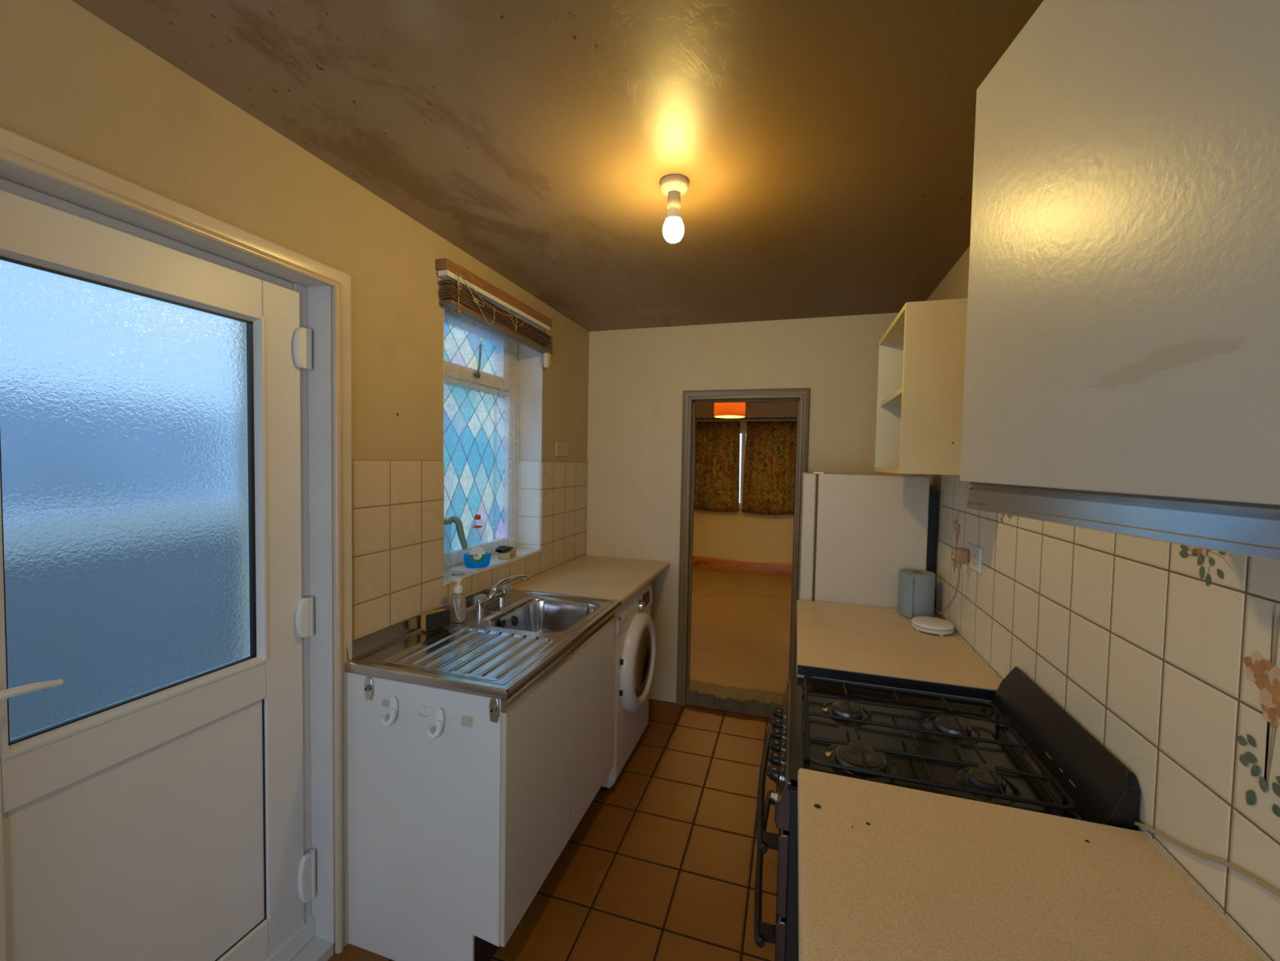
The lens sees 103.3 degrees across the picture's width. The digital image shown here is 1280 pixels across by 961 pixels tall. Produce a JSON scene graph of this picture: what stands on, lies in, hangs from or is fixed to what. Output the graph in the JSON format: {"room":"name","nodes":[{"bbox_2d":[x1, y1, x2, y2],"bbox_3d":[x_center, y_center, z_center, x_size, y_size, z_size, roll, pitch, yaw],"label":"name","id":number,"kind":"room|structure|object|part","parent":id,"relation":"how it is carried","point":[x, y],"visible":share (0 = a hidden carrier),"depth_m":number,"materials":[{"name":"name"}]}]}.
{"room":"kitchen","nodes":[
{"label":"kitchen","id":0,"kind":"room"},
{"bbox_2d":[0,0,589,877],"bbox_3d":[-1.142,0.276,1.299,0.300,2.368,4.395,2,2,17],"label":"wall","id":1,"kind":"structure","parent":0,"point":[73,84],"depth_m":1.34,"materials":[{"name":"beige paint"}]},
{"bbox_2d":[0,177,315,960],"bbox_3d":[-1.119,0.434,1.170,0.142,1.993,0.781,2,2,17],"label":"door","id":2,"kind":"structure","parent":1,"relation":"in","point":[157,606],"depth_m":1.16,"materials":[{"name":"white plastic"}]},
{"bbox_3d":[-1.150,0.384,0.920,0.058,0.024,0.128,2,2,17],"label":"lever","id":3,"kind":"part","parent":2,"relation":"part of","materials":[{"name":"white plastic"}]},
{"bbox_3d":[-1.134,0.037,1.165,0.001,0.920,0.477,2,2,17],"label":"glass pane","id":4,"kind":"part","parent":2,"relation":"part of","materials":[{"name":"clear glass"}]},
{"bbox_3d":[-1.142,0.935,1.200,0.018,0.641,0.493,2,2,17],"label":"panel","id":5,"kind":"part","parent":2,"relation":"part of","materials":[{"name":"white plastic"}]},
{"bbox_2d":[0,125,352,960],"bbox_3d":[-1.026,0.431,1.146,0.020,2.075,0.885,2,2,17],"label":"trim","id":6,"kind":"structure","parent":1,"relation":"attached to","point":[17,150],"depth_m":1.50,"materials":[{"name":"paint"}]},
{"bbox_2d":[351,459,587,640],"bbox_3d":[-0.625,0.226,2.461,0.006,0.637,1.869,2,2,17],"label":"tile backsplash","id":7,"kind":"structure","parent":1,"relation":"attached to","point":[397,506],"depth_m":1.83,"materials":[{"name":"tile"}]},
{"bbox_2d":[443,306,517,568],"bbox_3d":[-0.807,-0.200,2.401,0.120,1.166,0.802,2,2,17],"label":"window","id":8,"kind":"structure","parent":1,"relation":"in","point":[502,381],"depth_m":2.61,"materials":[{"name":"white plastic"}]},
{"bbox_3d":[-0.823,-0.617,2.378,0.001,0.200,0.520,2,2,17],"label":"glass pane","id":9,"kind":"part","parent":8,"relation":"part of","materials":[{"name":"glass"}]},
{"bbox_3d":[-0.823,-0.063,2.415,0.001,0.770,0.655,2,2,17],"label":"glass pane","id":10,"kind":"part","parent":8,"relation":"part of","materials":[{"name":"blue glass"}]},
{"bbox_3d":[-0.759,-0.558,2.365,0.028,0.155,0.030,2,2,17],"label":"sash handle","id":11,"kind":"part","parent":8,"relation":"part of","materials":[{"name":"black plastic"}]},
{"bbox_3d":[-0.805,-0.610,2.390,0.077,0.295,0.637,2,2,17],"label":"sash","id":12,"kind":"part","parent":8,"relation":"part of","materials":[{"name":"blue glass"}]},
{"bbox_2d":[444,306,516,353],"bbox_3d":[-0.762,-0.184,2.388,0.033,1.106,0.786,2,2,17],"label":"curtain","id":13,"kind":"object","parent":8,"relation":"hanging from","point":[452,318],"visible":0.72,"depth_m":2.34,"materials":[{"name":"white fabric"}]},
{"bbox_2d":[435,257,553,367],"bbox_3d":[-0.603,-0.714,2.315,0.074,0.256,0.885,2,2,17],"label":"blind","id":14,"kind":"object","parent":8,"relation":"attached to","point":[462,291],"visible":1,"depth_m":2.17,"materials":[{"name":"brown wood"}]},
{"bbox_3d":[-0.695,-0.730,1.935,0.018,0.126,0.008,3,3,34],"label":"cord","id":15,"kind":"part","parent":14,"relation":"part of","materials":[{"name":"beige fabric"}]},
{"bbox_3d":[-0.666,-0.750,2.015,0.007,0.078,0.149,2,2,17],"label":"cord","id":16,"kind":"part","parent":14,"relation":"part of","materials":[{"name":"beige fabric"}]},
{"bbox_3d":[-0.654,-0.724,2.053,0.009,0.140,0.237,2,2,17],"label":"cord","id":17,"kind":"part","parent":14,"relation":"part of","materials":[{"name":"beige fabric"}]},
{"bbox_3d":[-0.617,-0.822,2.300,0.050,0.040,0.855,2,2,17],"label":"head rail","id":18,"kind":"part","parent":14,"relation":"part of","materials":[{"name":"brown wood"}]},
{"bbox_3d":[-0.612,-0.761,2.198,0.005,0.062,0.431,2,2,17],"label":"cord","id":19,"kind":"part","parent":14,"relation":"part of","materials":[{"name":"beige fabric"}]},
{"bbox_3d":[-0.611,-0.679,2.313,0.054,0.038,0.835,2,2,17],"label":"rail","id":20,"kind":"part","parent":14,"relation":"part of","materials":[{"name":"brown wood"}]},
{"bbox_3d":[-0.581,-0.729,2.305,0.005,0.082,0.073,2,2,17],"label":"cord","id":21,"kind":"part","parent":14,"relation":"part of","materials":[{"name":"beige fabric"}]},
{"bbox_2d":[442,305,542,461],"bbox_3d":[-0.732,-0.436,2.371,0.187,0.688,0.803,2,2,17],"label":"trim","id":22,"kind":"structure","parent":1,"relation":"attached to","point":[530,362],"depth_m":2.75,"materials":[{"name":"white paint"}]},
{"bbox_2d":[443,461,542,582],"bbox_3d":[-0.743,0.146,2.393,0.187,0.477,0.802,2,2,17],"label":"trim","id":23,"kind":"structure","parent":1,"relation":"attached to","point":[528,473],"depth_m":2.77,"materials":[{"name":"tile"}]},
{"bbox_2d":[443,547,542,585],"bbox_3d":[-0.743,0.391,2.402,0.196,0.012,0.802,2,2,17],"label":"window sill","id":24,"kind":"structure","parent":1,"relation":"attached to","point":[521,553],"depth_m":2.31,"materials":[{"name":"tile"}]},
{"bbox_2d":[444,515,467,549],"bbox_3d":[-0.794,0.271,2.082,0.091,0.248,0.154,2,3,28],"label":"plastic jug","id":25,"kind":"object","parent":24,"relation":"on","point":[460,529],"visible":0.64,"depth_m":2.10,"materials":[{"name":"green plastic"}]},
{"bbox_3d":[-0.807,0.164,2.049,0.091,0.021,0.091,2,2,17],"label":"lid","id":26,"kind":"part","parent":25,"relation":"part of","materials":[{"name":"white plastic"}]},
{"bbox_2d":[450,570,465,575],"bbox_3d":[-0.766,0.390,2.132,0.060,0.008,0.060,2,2,17],"label":"dish","id":27,"kind":"object","parent":24,"relation":"on","point":[455,572],"visible":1,"depth_m":2.14,"materials":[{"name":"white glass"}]},
{"bbox_2d":[463,514,490,568],"bbox_3d":[-0.729,0.271,2.273,0.116,0.237,0.064,0,2,-24],"label":"bottle","id":28,"kind":"object","parent":24,"relation":"on","point":[477,557],"visible":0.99,"depth_m":2.25,"materials":[{"name":"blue plastic"}]},
{"bbox_2d":[497,549,515,559],"bbox_3d":[-0.661,0.366,2.523,0.060,0.029,0.110,1,2,3],"label":"sponge","id":29,"kind":"object","parent":24,"relation":"on","point":[508,554],"visible":0.89,"depth_m":2.47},
{"bbox_2d":[494,545,513,552],"bbox_3d":[-0.669,0.334,2.514,0.057,0.028,0.110,2,2,17],"label":"folded scourer","id":30,"kind":"object","parent":29,"relation":"on","point":[500,548],"visible":1,"depth_m":2.48,"materials":[{"name":"fabric"}]},
{"bbox_2d":[555,441,567,456],"bbox_3d":[-0.456,-0.182,2.958,0.013,0.084,0.146,2,2,17],"label":"double socket","id":31,"kind":"object","parent":1,"relation":"attached to","point":[561,447],"visible":1,"depth_m":2.94,"materials":[{"name":"white plastic"}]},
{"bbox_2d":[327,698,778,960],"bbox_3d":[-0.195,1.541,0.982,2.370,0.100,4.565,2,2,17],"label":"floor","id":32,"kind":"structure","parent":0,"point":[660,864],"depth_m":1.93,"materials":[{"name":"tile"}]},
{"bbox_2d":[347,612,615,960],"bbox_3d":[-0.512,1.015,1.915,0.563,0.866,0.885,2,2,17],"label":"base cabinet","id":33,"kind":"object","parent":32,"relation":"on","point":[453,836],"visible":0.95,"depth_m":1.51,"materials":[{"name":"white laminate"}]},
{"bbox_2d":[380,696,398,726],"bbox_3d":[-0.739,0.681,1.495,0.046,0.082,0.028,-1,3,-42],"label":"hook","id":34,"kind":"object","parent":33,"relation":"attached to","point":[393,701],"visible":1,"depth_m":1.49,"materials":[{"name":"white plastic"}]},
{"bbox_3d":[-0.739,0.698,1.494,0.047,0.049,0.023,0,3,-31],"label":"hook arm","id":35,"kind":"part","parent":34,"relation":"part of","materials":[{"name":"white plastic"}]},
{"bbox_3d":[-0.730,0.670,1.504,0.027,0.060,0.008,2,2,17],"label":"hook plate","id":36,"kind":"part","parent":34,"relation":"part of","materials":[{"name":"white plastic"}]},
{"bbox_3d":[-0.649,1.029,1.504,0.542,0.866,0.016,2,2,17],"label":"panel","id":37,"kind":"part","parent":33,"relation":"part of","materials":[{"name":"white laminate"}]},
{"bbox_2d":[426,707,444,738],"bbox_3d":[-0.583,0.694,1.447,0.046,0.082,0.028,-1,3,-42],"label":"hook","id":38,"kind":"object","parent":33,"relation":"attached to","point":[440,717],"visible":1,"depth_m":1.45,"materials":[{"name":"white plastic"}]},
{"bbox_3d":[-0.583,0.710,1.447,0.047,0.049,0.023,0,3,-31],"label":"hook arm","id":39,"kind":"part","parent":38,"relation":"part of","materials":[{"name":"white plastic"}]},
{"bbox_3d":[-0.574,0.683,1.456,0.027,0.060,0.008,2,2,17],"label":"hook plate","id":40,"kind":"part","parent":38,"relation":"part of","materials":[{"name":"white plastic"}]},
{"bbox_2d":[344,582,622,722],"bbox_3d":[-0.498,0.603,1.919,0.574,0.217,0.957,2,2,17],"label":"sink","id":41,"kind":"object","parent":33,"relation":"on","point":[500,648],"visible":0.9,"depth_m":1.71,"materials":[{"name":"silver metal"}]},
{"bbox_2d":[421,608,450,631],"bbox_3d":[-0.753,0.512,1.868,0.051,0.061,0.092,3,3,37],"label":"sponge","id":42,"kind":"object","parent":41,"relation":"on","point":[440,618],"visible":1,"depth_m":1.84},
{"bbox_2d":[449,577,466,622],"bbox_3d":[-0.704,0.461,1.963,0.068,0.169,0.050,2,3,28],"label":"soap dispenser","id":43,"kind":"object","parent":41,"relation":"on","point":[458,600],"visible":0.99,"depth_m":1.95,"materials":[{"name":"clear plastic"}]},
{"bbox_3d":[-0.591,0.553,2.092,0.134,0.029,0.012,1,2,-3],"label":"plug chain","id":44,"kind":"part","parent":41,"relation":"part of","materials":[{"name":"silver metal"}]},
{"bbox_2d":[474,574,529,612],"bbox_3d":[-0.610,0.486,2.230,0.069,0.105,0.350,2,2,21],"label":"mixer tap","id":45,"kind":"object","parent":41,"relation":"on","point":[481,599],"visible":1,"depth_m":2.21,"materials":[{"name":"silver metal"}]},
{"bbox_3d":[-0.585,0.470,2.277,0.028,0.076,0.247,2,3,29],"label":"spout","id":46,"kind":"part","parent":45,"relation":"part of","materials":[{"name":"silver metal"}]},
{"bbox_3d":[-0.319,0.970,1.623,0.016,0.670,0.438,2,2,17],"label":"cabinet door","id":47,"kind":"part","parent":33,"relation":"part of","materials":[{"name":"white laminate"}]},
{"bbox_3d":[-0.189,0.956,2.046,0.016,0.670,0.438,2,2,17],"label":"cabinet door","id":48,"kind":"part","parent":33,"relation":"part of","materials":[{"name":"white laminate"}]},
{"bbox_2d":[599,582,656,790],"bbox_3d":[-0.254,0.999,2.648,0.590,0.852,0.597,2,2,17],"label":"washing machine","id":49,"kind":"object","parent":32,"relation":"on","point":[635,637],"visible":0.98,"depth_m":2.44,"materials":[{"name":"white metal"}]},
{"bbox_2d":[511,555,670,604],"bbox_3d":[-0.220,0.534,2.829,0.570,0.030,0.943,2,2,17],"label":"countertop","id":50,"kind":"structure","parent":49,"relation":"on","point":[621,579],"depth_m":2.72,"materials":[{"name":"beige laminate"}]},
{"bbox_3d":[-0.076,0.666,2.369,0.004,0.060,0.160,2,2,17],"label":"detergent drawer","id":51,"kind":"part","parent":49,"relation":"part of","materials":[{"name":"white plastic"}]},
{"bbox_3d":[-0.037,1.051,2.583,0.025,0.700,0.597,2,2,17],"label":"panel","id":52,"kind":"part","parent":49,"relation":"part of","materials":[{"name":"white metal"}]},
{"bbox_3d":[-0.030,0.640,2.567,0.030,0.119,0.593,2,2,17],"label":"control panel","id":53,"kind":"part","parent":49,"relation":"part of","materials":[{"name":"white plastic"}]},
{"bbox_3d":[0.000,0.917,2.574,0.032,0.343,0.343,2,2,17],"label":"door glass","id":54,"kind":"part","parent":49,"relation":"part of","materials":[{"name":"black"}]},
{"bbox_2d":[795,471,929,677],"bbox_3d":[1.071,0.705,2.558,0.520,1.495,0.568,2,2,17],"label":"fridge","id":55,"kind":"object","parent":32,"relation":"on","point":[858,531],"visible":0.34,"depth_m":2.27,"materials":[{"name":"white metal"}]},
{"bbox_3d":[0.842,1.122,2.642,0.056,0.577,0.568,2,2,17],"label":"freezer door","id":56,"kind":"part","parent":55,"relation":"part of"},
{"bbox_3d":[0.855,0.393,2.614,0.056,0.867,0.568,2,2,17],"label":"door","id":57,"kind":"part","parent":55,"relation":"part of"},
{"bbox_2d":[926,489,937,573],"bbox_3d":[1.349,0.750,2.489,0.034,1.420,0.500,2,2,17],"label":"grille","id":58,"kind":"object","parent":55,"relation":"attached to","point":[933,495],"visible":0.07,"depth_m":2.23,"materials":[{"name":"black metal"}]},
{"bbox_2d":[800,674,991,702],"bbox_3d":[0.888,1.040,1.901,0.555,0.870,0.783,2,2,17],"label":"base cabinet","id":59,"kind":"object","parent":32,"relation":"on","point":[801,675],"visible":0.02,"depth_m":1.52,"materials":[{"name":"white laminate"}]},
{"bbox_2d":[796,600,1002,700],"bbox_3d":[0.886,0.585,1.884,0.579,0.036,0.796,2,2,17],"label":"countertop","id":60,"kind":"structure","parent":59,"relation":"on","point":[864,644],"depth_m":1.70,"materials":[{"name":"beige laminate"}]},
{"bbox_2d":[897,568,935,618],"bbox_3d":[1.164,0.476,2.133,0.134,0.183,0.142,2,2,17],"label":"paper roll","id":61,"kind":"object","parent":60,"relation":"on","point":[916,596],"visible":0.96,"depth_m":2.08,"materials":[{"name":"paper"}]},
{"bbox_2d":[911,616,954,635],"bbox_3d":[1.119,0.555,1.941,0.143,0.040,0.143,2,2,17],"label":"fire alarm","id":62,"kind":"object","parent":60,"relation":"on","point":[931,624],"visible":1,"depth_m":1.90,"materials":[{"name":"white plastic"}]},
{"bbox_2d":[754,666,1140,960],"bbox_3d":[0.633,0.999,1.263,0.666,0.992,0.542,2,2,17],"label":"range","id":63,"kind":"object","parent":32,"relation":"on","point":[1020,748],"visible":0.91,"depth_m":1.15,"materials":[{"name":"black metal"}]},
{"bbox_3d":[0.342,0.996,1.350,0.058,0.017,0.538,2,2,17],"label":"door handle","id":64,"kind":"part","parent":63,"relation":"part of","materials":[{"name":"black plastic"}]},
{"bbox_3d":[0.346,0.786,1.342,0.058,0.017,0.538,2,2,17],"label":"door handle","id":65,"kind":"part","parent":63,"relation":"part of","materials":[{"name":"black plastic"}]},
{"bbox_3d":[0.314,0.680,1.172,0.031,0.043,0.043,2,2,17],"label":"control knob","id":66,"kind":"part","parent":63,"relation":"part of","materials":[{"name":"black plastic"}]},
{"bbox_3d":[0.331,0.678,1.228,0.031,0.043,0.043,2,2,17],"label":"control knob","id":67,"kind":"part","parent":63,"relation":"part of","materials":[{"name":"black plastic"}]},
{"bbox_3d":[0.349,0.676,1.283,0.031,0.043,0.043,2,2,17],"label":"control knob","id":68,"kind":"part","parent":63,"relation":"part of","materials":[{"name":"black plastic"}]},
{"bbox_3d":[0.366,0.674,1.339,0.031,0.043,0.043,2,2,17],"label":"control knob","id":69,"kind":"part","parent":63,"relation":"part of","materials":[{"name":"black plastic"}]},
{"bbox_3d":[0.383,0.672,1.395,0.031,0.043,0.043,2,2,17],"label":"control knob","id":70,"kind":"part","parent":63,"relation":"part of","materials":[{"name":"black plastic"}]},
{"bbox_3d":[0.400,0.671,1.451,0.031,0.043,0.043,2,2,17],"label":"control knob","id":71,"kind":"part","parent":63,"relation":"part of","materials":[{"name":"black plastic"}]},
{"bbox_3d":[0.377,1.146,1.348,0.022,0.422,0.536,2,2,17],"label":"oven door","id":72,"kind":"part","parent":63,"relation":"part of","materials":[{"name":"metal"}]},
{"bbox_3d":[0.382,0.835,1.336,0.022,0.184,0.536,2,2,17],"label":"grill door","id":73,"kind":"part","parent":63,"relation":"part of","materials":[{"name":"metal"}]},
{"bbox_3d":[0.563,0.624,1.378,0.081,0.014,0.081,2,2,17],"label":"burner","id":74,"kind":"part","parent":63,"relation":"part of","materials":[{"name":"black metal"}]},
{"bbox_3d":[0.500,0.631,1.151,0.110,0.014,0.110,2,2,17],"label":"burner","id":75,"kind":"part","parent":63,"relation":"part of","materials":[{"name":"metal"}]},
{"bbox_2d":[787,675,1083,820],"bbox_3d":[0.663,0.634,1.243,0.570,0.012,0.540,2,2,17],"label":"cooktop","id":76,"kind":"object","parent":63,"relation":"in","point":[871,735],"depth_m":1.22,"materials":[{"name":"black metal"}]},
{"bbox_3d":[0.803,0.631,1.300,0.081,0.014,0.081,2,2,17],"label":"burner","id":77,"kind":"part","parent":63,"relation":"part of","materials":[{"name":"metal"}]},
{"bbox_3d":[0.737,0.639,1.078,0.067,0.014,0.067,2,2,17],"label":"burner","id":78,"kind":"part","parent":63,"relation":"part of","materials":[{"name":"black metal"}]},
{"bbox_3d":[0.448,1.088,0.469,0.555,0.870,1.050,2,2,17],"label":"base cabinet","id":79,"kind":"object","parent":32,"relation":"on","visible":0},
{"bbox_2d":[797,767,1270,960],"bbox_3d":[0.335,0.644,0.092,0.579,0.036,1.832,2,2,17],"label":"countertop","id":80,"kind":"structure","parent":79,"relation":"on","point":[886,872],"depth_m":0.76,"materials":[{"name":"laminate"}]},
{"bbox_2d":[71,0,1044,337],"bbox_3d":[0.346,-0.996,2.739,4.500,0.117,8.400,2,2,17],"label":"ceiling","id":81,"kind":"structure","parent":0,"point":[824,149],"depth_m":1.27,"materials":[{"name":"paint"}]},
{"bbox_2d":[660,173,688,243],"bbox_3d":[0.102,-0.805,1.522,0.084,0.178,0.084,2,2,17],"label":"ceiling lamp","id":82,"kind":"object","parent":81,"relation":"attached to","point":[673,186],"visible":1,"depth_m":1.50,"materials":[{"name":"white plastic"}]},
{"bbox_3d":[0.101,-0.749,1.525,0.064,0.064,0.064,2,2,17],"label":"bulb","id":83,"kind":"part","parent":82,"relation":"part of","materials":[{"name":"white glass"}]},
{"bbox_2d":[714,402,745,417],"bbox_3d":[0.877,-0.825,4.936,0.300,0.410,0.300,2,2,17],"label":"pendant lamp","id":84,"kind":"object","parent":81,"relation":"hanging from","point":[722,410],"visible":0.58,"depth_m":4.82,"materials":[{"name":"orange fabric"}]},
{"bbox_2d":[443,312,910,702],"bbox_3d":[0.443,0.224,3.179,4.500,2.385,0.130,2,2,17],"label":"wall","id":85,"kind":"structure","parent":0,"point":[638,378],"depth_m":3.20,"materials":[{"name":"paint"}]},
{"bbox_2d":[685,679,784,717],"bbox_3d":[0.617,1.375,3.195,0.640,0.090,0.210,2,2,17],"label":"trim","id":86,"kind":"structure","parent":85,"relation":"attached to","point":[756,701],"depth_m":3.16,"materials":[{"name":"concrete"}]},
{"bbox_2d":[675,387,809,705],"bbox_3d":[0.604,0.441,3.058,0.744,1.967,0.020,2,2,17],"label":"trim","id":87,"kind":"structure","parent":85,"relation":"attached to","point":[803,393],"depth_m":3.11,"materials":[{"name":"paint"}]},
{"bbox_2d":[788,401,798,679],"bbox_3d":[1.062,0.422,3.448,0.038,1.819,0.725,2,2,17],"label":"door","id":88,"kind":"structure","parent":85,"relation":"in","point":[797,402],"depth_m":3.10,"materials":[{"name":"wood"}]},
{"bbox_2d":[689,568,791,693],"bbox_3d":[0.985,1.364,5.062,4.500,0.180,3.735,2,2,17],"label":"floor","id":89,"kind":"structure","parent":0,"point":[741,621],"depth_m":4.42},
{"bbox_2d":[693,401,797,563],"bbox_3d":[1.534,0.106,6.728,4.200,2.385,0.150,2,2,17],"label":"wall","id":90,"kind":"structure","parent":0,"point":[737,535],"depth_m":6.69,"materials":[{"name":"paint"}]},
{"bbox_2d":[692,555,792,576],"bbox_3d":[1.490,1.137,6.687,4.200,0.165,0.020,2,2,17],"label":"baseboard","id":91,"kind":"structure","parent":90,"relation":"attached to","point":[700,562],"depth_m":6.72,"materials":[{"name":"brown wood"}]},
{"bbox_2d":[738,430,746,508],"bbox_3d":[1.404,-0.146,6.707,1.910,1.035,0.110,2,2,17],"label":"window","id":92,"kind":"structure","parent":90,"relation":"in","point":[743,432],"depth_m":6.71,"materials":[{"name":"white plastic"}]},
{"bbox_2d":[695,417,796,419],"bbox_3d":[1.386,-0.805,6.581,1.634,0.031,0.032,2,2,17],"label":"pole","id":93,"kind":"object","parent":90,"relation":"attached to","point":[775,417],"visible":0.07,"depth_m":6.61,"materials":[{"name":"brown wood"}]},
{"bbox_2d":[693,417,740,511],"bbox_3d":[0.993,-0.206,6.722,0.664,1.242,0.067,2,2,17],"label":"curtain","id":94,"kind":"object","parent":93,"relation":"hanging from","point":[717,451],"visible":0.9,"depth_m":6.71,"materials":[{"name":"brown fabric"}]},
{"bbox_2d":[741,417,796,515],"bbox_3d":[1.699,-0.180,6.506,0.753,1.254,0.065,2,2,17],"label":"curtain","id":95,"kind":"object","parent":93,"relation":"hanging from","point":[770,458],"visible":0.91,"depth_m":6.51,"materials":[{"name":"brown fabric"}]},
{"bbox_2d":[911,246,969,612],"bbox_3d":[0.908,0.339,0.672,0.150,2.368,4.395,2,2,17],"label":"wall","id":96,"kind":"structure","parent":0,"point":[954,285],"depth_m":2.18,"materials":[{"name":"beige paint"}]},
{"bbox_2d":[874,297,967,475],"bbox_3d":[1.037,-0.290,1.790,0.293,0.530,0.538,2,2,17],"label":"open shelf unit","id":97,"kind":"object","parent":96,"relation":"attached to","point":[922,353],"visible":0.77,"depth_m":1.56,"materials":[{"name":"white wood"}]},
{"bbox_3d":[1.032,-0.033,1.800,0.293,0.016,0.505,2,2,17],"label":"panel","id":98,"kind":"part","parent":97,"relation":"part of","materials":[{"name":"white wood"}]},
{"bbox_3d":[1.113,-0.298,2.039,0.293,0.530,0.016,2,2,17],"label":"panel","id":99,"kind":"part","parent":97,"relation":"part of","materials":[{"name":"beige wood"}]},
{"bbox_3d":[1.039,-0.297,1.789,0.273,0.016,0.505,2,2,17],"label":"shelf","id":100,"kind":"part","parent":97,"relation":"part of","materials":[{"name":"beige wood"}]},
{"bbox_3d":[1.042,-0.547,1.780,0.293,0.016,0.505,2,2,17],"label":"panel","id":101,"kind":"part","parent":97,"relation":"part of","materials":[{"name":"beige wood"}]},
{"bbox_2d":[933,547,968,613],"bbox_3d":[1.196,0.394,1.999,0.040,0.322,0.464,2,2,17],"label":"plug","id":102,"kind":"object","parent":96,"relation":"attached to","point":[961,554],"visible":0.83,"depth_m":1.78,"materials":[{"name":"white plastic"}]},
{"bbox_2d":[964,542,982,573],"bbox_3d":[1.148,0.264,1.747,0.013,0.082,0.146,2,2,17],"label":"double socket","id":103,"kind":"object","parent":96,"relation":"attached to","point":[975,553],"visible":0.95,"depth_m":1.72,"materials":[{"name":"white plastic"}]},
{"bbox_2d":[935,474,1279,960],"bbox_3d":[0.798,0.336,0.582,0.008,0.656,3.360,2,2,17],"label":"backsplash","id":104,"kind":"structure","parent":96,"relation":"attached to","point":[1167,654],"depth_m":0.85,"materials":[{"name":"tile"}]},
{"bbox_2d":[960,0,1279,561],"bbox_3d":[0.632,-0.293,0.545,0.324,0.710,0.592,2,2,17],"label":"upper cabinet","id":105,"kind":"object","parent":96,"relation":"attached to","point":[1122,374],"visible":1,"depth_m":0.54,"materials":[{"name":"white laminate"}]},
{"bbox_2d":[1134,821,1279,897],"bbox_3d":[0.782,0.546,0.584,0.012,0.192,0.742,2,2,17],"label":"cable","id":106,"kind":"object","parent":96,"relation":"attached to","point":[1208,857],"visible":0.88,"depth_m":0.73,"materials":[{"name":"plastic"}]}
]}

